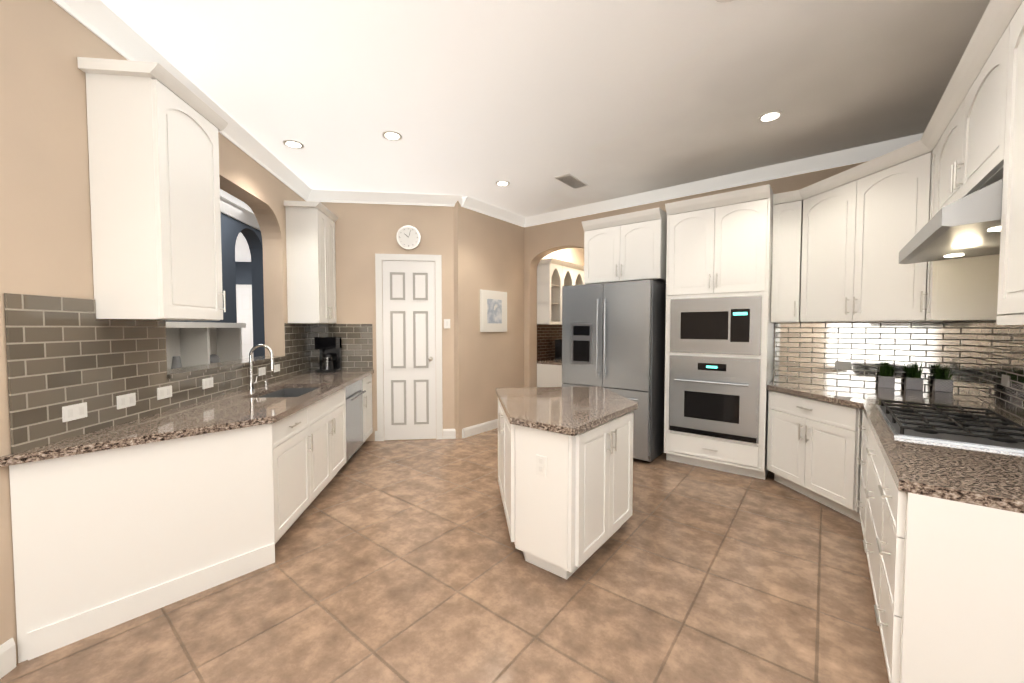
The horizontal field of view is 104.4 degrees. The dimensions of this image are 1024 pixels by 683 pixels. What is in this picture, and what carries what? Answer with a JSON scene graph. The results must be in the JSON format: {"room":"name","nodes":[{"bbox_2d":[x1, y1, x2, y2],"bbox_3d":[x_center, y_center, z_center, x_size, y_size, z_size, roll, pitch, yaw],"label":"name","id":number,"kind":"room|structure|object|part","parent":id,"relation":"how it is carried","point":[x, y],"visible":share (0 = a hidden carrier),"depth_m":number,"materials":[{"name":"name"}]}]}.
{"room":"kitchen","nodes":[
{"label":"kitchen","id":0,"kind":"room"},
{"bbox_2d":[0,0,304,663],"bbox_3d":[-2.112,-0.123,0.537,0.200,3.120,9.150,0,2,-7],"label":"wall","id":1,"kind":"structure","parent":0,"point":[45,231],"depth_m":1.87,"materials":[{"name":"paint"}]},
{"bbox_2d":[0,638,15,678],"bbox_3d":[-1.889,1.406,-0.373,0.014,0.129,4.180,0,2,-7],"label":"baseboard","id":2,"kind":"structure","parent":1,"relation":"attached to","point":[7,656],"depth_m":1.67,"materials":[{"name":"white wood"}]},
{"bbox_2d":[77,57,228,320],"bbox_3d":[-2.037,-0.786,2.346,0.370,1.315,0.612,0,2,-7],"label":"upper cabinet","id":3,"kind":"object","parent":1,"relation":"attached to","point":[154,128],"visible":1,"depth_m":2.10,"materials":[{"name":"white wood"}]},
{"bbox_2d":[284,200,337,323],"bbox_3d":[-2.306,-0.869,4.641,0.370,1.315,0.678,0,2,-7],"label":"upper cabinet","id":4,"kind":"object","parent":1,"relation":"attached to","point":[311,262],"visible":0.98,"depth_m":4.36,"materials":[{"name":"white wood"}]},
{"bbox_2d":[52,0,922,227],"bbox_3d":[0.899,-1.666,1.740,6.274,0.117,8.949,0,2,-7],"label":"crown molding","id":5,"kind":"structure","parent":1,"relation":"attached to","point":[100,19],"depth_m":4.03,"materials":[{"name":"white wood"}]},
{"bbox_2d":[163,196,264,356],"bbox_3d":[-5.710,-0.223,3.311,6.300,3.120,16.100,0,2,-7],"label":"wall","id":6,"kind":"structure","parent":0,"point":[236,219],"depth_m":5.77,"materials":[{"name":"paint"}]},
{"bbox_2d":[236,284,252,358],"bbox_3d":[-6.933,-0.181,10.152,0.880,2.540,0.035,0,2,-7],"label":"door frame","id":7,"kind":"structure","parent":6,"relation":"attached to","point":[244,302],"depth_m":10.14,"materials":[{"name":"white wood"}]},
{"bbox_2d":[321,202,454,440],"bbox_3d":[-1.695,-0.289,5.139,2.100,3.120,0.200,0,2,-7],"label":"wall","id":8,"kind":"structure","parent":0,"point":[365,234],"depth_m":5.02,"materials":[{"name":"paint"}]},
{"bbox_2d":[396,225,420,249],"bbox_3d":[-1.308,-1.316,5.026,0.300,0.300,0.037,0,2,-7],"label":"clock","id":9,"kind":"object","parent":8,"relation":"attached to","point":[408,237],"visible":1,"depth_m":5.01,"materials":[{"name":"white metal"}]},
{"bbox_2d":[375,254,442,440],"bbox_3d":[-1.307,0.084,5.054,0.821,2.380,0.081,0,2,-7],"label":"door","id":10,"kind":"structure","parent":8,"relation":"attached to","point":[409,355],"depth_m":5.08,"materials":[{"name":"white wood"}]},
{"bbox_2d":[444,319,449,327],"bbox_3d":[-0.838,-0.229,5.134,0.080,0.120,0.010,0,2,-7],"label":"switch plate","id":11,"kind":"object","parent":8,"relation":"attached to","point":[446,323],"visible":1,"depth_m":5.13,"materials":[{"name":"white plastic"}]},
{"bbox_2d":[443,419,497,438],"bbox_3d":[-0.319,1.185,5.723,1.281,0.129,0.965,0,2,-7],"label":"baseboard","id":12,"kind":"structure","parent":8,"relation":"attached to","point":[493,424],"depth_m":5.34,"materials":[{"name":"white wood"}]},
{"bbox_2d":[0,428,888,682],"bbox_3d":[-1.412,1.360,4.073,16.000,0.100,16.500,0,2,-7],"label":"floor","id":13,"kind":"structure","parent":0,"point":[400,561],"depth_m":2.13,"materials":[{"name":"tile"}]},
{"bbox_2d":[0,293,373,662],"bbox_3d":[-2.047,0.536,3.340,1.016,1.600,3.342,0,2,-7],"label":"base cabinets","id":14,"kind":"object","parent":13,"relation":"on","point":[143,480],"depth_m":2.10,"materials":[{"name":"white wood"}]},
{"bbox_2d":[248,344,274,390],"bbox_3d":[-2.158,0.215,3.510,0.214,0.397,0.293,0,2,-7],"label":"faucet","id":15,"kind":"object","parent":14,"relation":"on","point":[251,384],"visible":1,"depth_m":3.38,"materials":[{"name":"silver metal"}]},
{"bbox_2d":[314,337,341,372],"bbox_3d":[-2.231,0.155,4.830,0.240,0.420,0.220,0,2,-7],"label":"coffee maker","id":16,"kind":"object","parent":14,"relation":"on","point":[330,353],"visible":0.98,"depth_m":4.78,"materials":[{"name":"black plastic"}]},
{"bbox_2d":[166,322,245,369],"bbox_3d":[-3.558,0.540,4.492,0.337,1.510,1.410,0,2,-7],"label":"built-in shelf","id":17,"kind":"object","parent":13,"relation":"on","point":[188,344],"visible":0.35,"depth_m":4.46,"materials":[{"name":"white wood"}]},
{"bbox_2d":[537,325,561,386],"bbox_3d":[1.162,0.457,6.956,0.632,1.497,1.900,2,3,38],"label":"base cabinet","id":18,"kind":"object","parent":13,"relation":"on","point":[549,369],"depth_m":6.50,"materials":[{"name":"white wood"}]},
{"bbox_2d":[555,339,561,358],"bbox_3d":[0.954,0.133,6.695,0.380,0.330,0.250,2,3,38],"label":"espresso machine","id":19,"kind":"object","parent":18,"relation":"on","point":[558,348],"visible":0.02,"depth_m":6.67,"materials":[{"name":"black"}]},
{"bbox_2d":[498,398,632,579],"bbox_3d":[0.392,0.915,2.889,0.955,0.876,1.384,0,2,-7],"label":"kitchen island","id":20,"kind":"object","parent":13,"relation":"on","point":[565,468],"depth_m":2.34,"materials":[{"name":"white wood"}]},
{"bbox_2d":[496,386,637,437],"bbox_3d":[0.417,0.458,2.865,0.960,0.040,1.460,0,2,-7],"label":"island countertop","id":21,"kind":"structure","parent":20,"relation":"on","point":[587,411],"depth_m":2.62,"materials":[{"name":"brown stone"}]},
{"bbox_2d":[562,280,665,461],"bbox_3d":[1.260,0.309,4.778,1.060,1.950,0.906,2,3,38],"label":"fridge","id":22,"kind":"object","parent":13,"relation":"on","point":[613,336],"visible":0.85,"depth_m":4.37,"materials":[{"name":"silver metal"}]},
{"bbox_2d":[664,184,774,479],"bbox_3d":[2.173,-0.064,4.177,0.920,2.740,0.749,2,3,38],"label":"tall cabinet","id":23,"kind":"object","parent":13,"relation":"on","point":[719,347],"visible":0.96,"depth_m":3.91,"materials":[{"name":"white wood"}]},
{"bbox_2d":[767,322,1023,682],"bbox_3d":[2.600,0.615,2.597,2.707,1.497,3.156,0,2,-7],"label":"base cabinets","id":24,"kind":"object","parent":13,"relation":"on","point":[942,525],"depth_m":1.78,"materials":[{"name":"white wood"}]},
{"bbox_2d":[877,362,894,387],"bbox_3d":[3.381,0.287,3.578,0.166,0.248,0.147,0,2,-7],"label":"plant","id":25,"kind":"object","parent":24,"relation":"on","point":[886,378],"visible":1,"depth_m":3.55,"materials":[{"name":"green plant"}]},
{"bbox_2d":[904,362,922,389],"bbox_3d":[3.508,0.291,3.468,0.147,0.249,0.147,0,2,-7],"label":"plant","id":26,"kind":"object","parent":24,"relation":"on","point":[914,381],"visible":0.98,"depth_m":3.44,"materials":[{"name":"green plant"}]},
{"bbox_2d":[932,364,954,391],"bbox_3d":[3.647,0.294,3.364,0.157,0.249,0.155,0,2,-7],"label":"plant","id":27,"kind":"object","parent":24,"relation":"on","point":[942,382],"visible":0.98,"depth_m":3.33,"materials":[{"name":"green plant"}]},
{"bbox_2d":[876,400,1023,453],"bbox_3d":[2.374,0.435,2.158,0.520,0.056,0.950,2,3,38],"label":"cooktop","id":28,"kind":"object","parent":24,"relation":"in","point":[987,430],"visible":1,"depth_m":2.02,"materials":[{"name":"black metal"}]},
{"bbox_2d":[453,200,583,438],"bbox_3d":[0.488,-0.347,6.731,0.223,3.120,4.024,2,3,38],"label":"wall","id":29,"kind":"structure","parent":0,"point":[488,252],"depth_m":5.51,"materials":[{"name":"paint"}]},
{"bbox_3d":[-0.253,-0.427,5.627,0.021,0.580,0.570,2,3,38],"label":"framed art","id":30,"kind":"part","parent":29,"relation":"part of"},
{"bbox_2d":[537,258,552,324],"bbox_3d":[0.471,-0.780,6.267,0.268,1.020,0.236,0,2,-7],"label":"upper cabinet","id":31,"kind":"object","parent":29,"relation":"attached to","point":[545,266],"depth_m":6.23,"materials":[{"name":"white wood"}]},
{"bbox_2d":[553,258,568,321],"bbox_3d":[0.692,-0.807,6.314,0.280,0.970,0.280,0,2,-7],"label":"upper cabinet","id":32,"kind":"object","parent":29,"relation":"attached to","point":[554,275],"depth_m":6.47,"materials":[{"name":"white wood"}]},
{"bbox_2d":[553,262,584,324],"bbox_3d":[0.921,-0.811,7.101,1.356,1.020,1.356,0,2,-7],"label":"wall cabinet","id":33,"kind":"object","parent":29,"relation":"attached to","point":[576,272],"depth_m":6.78,"materials":[{"name":"white wood"}]},
{"bbox_2d":[101,0,989,261],"bbox_3d":[-1.412,-1.857,3.957,16.000,0.100,16.500,0,2,-7],"label":"ceiling","id":34,"kind":"structure","parent":0,"point":[531,100],"depth_m":2.70,"materials":[{"name":"paint"}]},
{"bbox_2d":[283,140,303,148],"bbox_3d":[-1.986,-1.791,3.610,0.170,0.008,0.170,0,2,-7],"label":"recessed light","id":35,"kind":"object","parent":34,"relation":"in","point":[294,144],"visible":1,"depth_m":3.60,"materials":[{"name":"white"}]},
{"bbox_2d":[382,131,401,140],"bbox_3d":[-1.040,-1.785,3.449,0.170,0.008,0.170,0,2,-7],"label":"recessed light","id":36,"kind":"object","parent":34,"relation":"in","point":[393,135],"visible":1,"depth_m":3.44,"materials":[{"name":"white"}]},
{"bbox_2d":[495,181,509,185],"bbox_3d":[-0.107,-1.826,4.594,0.170,0.008,0.170,0,2,-7],"label":"recessed light","id":37,"kind":"object","parent":34,"relation":"in","point":[502,183],"visible":1,"depth_m":4.58,"materials":[{"name":"white"}]},
{"bbox_2d":[555,173,587,188],"bbox_3d":[0.686,-1.820,4.526,0.180,0.016,0.440,2,3,38],"label":"ceiling vent","id":38,"kind":"object","parent":34,"relation":"in","point":[572,181],"visible":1,"depth_m":4.50,"materials":[{"name":"white metal"}]},
{"bbox_2d":[715,0,733,2],"bbox_3d":[1.079,-1.730,1.946,0.170,0.008,0.170,0,2,-7],"label":"recessed light","id":39,"kind":"object","parent":34,"relation":"in","point":[722,1],"visible":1,"depth_m":2.02,"materials":[{"name":"white"}]},
{"bbox_2d":[758,110,782,122],"bbox_3d":[2.037,-1.773,3.135,0.170,0.008,0.170,0,2,-7],"label":"recessed light","id":40,"kind":"object","parent":34,"relation":"in","point":[770,116],"visible":1,"depth_m":3.12,"materials":[{"name":"white"}]},
{"bbox_2d":[524,161,934,387],"bbox_3d":[2.178,-0.276,4.774,4.902,3.120,0.200,2,3,38],"label":"wall","id":41,"kind":"structure","parent":0,"point":[541,241],"depth_m":5.83,"materials":[{"name":"paint"}]},
{"bbox_2d":[582,207,666,283],"bbox_3d":[1.409,-1.083,4.811,0.930,0.750,0.644,2,3,38],"label":"upper cabinet","id":42,"kind":"object","parent":41,"relation":"attached to","point":[631,246],"visible":0.96,"depth_m":4.57,"materials":[{"name":"white wood"}]},
{"bbox_2d":[795,140,930,322],"bbox_3d":[3.268,-0.761,3.238,1.213,1.200,1.059,0,2,-7],"label":"upper cabinet","id":43,"kind":"object","parent":41,"relation":"attached to","point":[841,240],"depth_m":3.07,"materials":[{"name":"white wood"}]},
{"bbox_2d":[927,150,996,321],"bbox_3d":[3.369,-0.737,2.581,1.167,1.200,0.388,0,2,-7],"label":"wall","id":44,"kind":"structure","parent":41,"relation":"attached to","point":[931,150],"depth_m":2.66,"materials":[{"name":"white paint"}]},
{"bbox_3d":[3.038,-0.178,2.073,2.528,3.120,2.528,0,2,-7],"label":"wall","id":45,"kind":"structure","parent":0,"visible":0},
{"bbox_2d":[899,179,1002,263],"bbox_3d":[2.405,-0.596,1.930,0.626,0.230,1.244,2,3,38],"label":"range hood","id":46,"kind":"object","parent":45,"relation":"attached to","point":[969,225],"visible":0.77,"depth_m":1.77,"materials":[{"name":"silver metal"}]},
{"bbox_2d":[920,0,1023,319],"bbox_3d":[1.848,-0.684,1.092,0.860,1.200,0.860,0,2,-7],"label":"upper cabinet","id":47,"kind":"object","parent":45,"relation":"attached to","point":[972,138],"depth_m":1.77,"materials":[{"name":"white wood"}]},
{"bbox_2d":[931,320,1023,323],"bbox_3d":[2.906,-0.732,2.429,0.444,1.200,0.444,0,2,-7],"label":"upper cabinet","id":48,"kind":"object","parent":45,"relation":"attached to","point":[998,321],"depth_m":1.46,"materials":[{"name":"white wood"}]}
]}

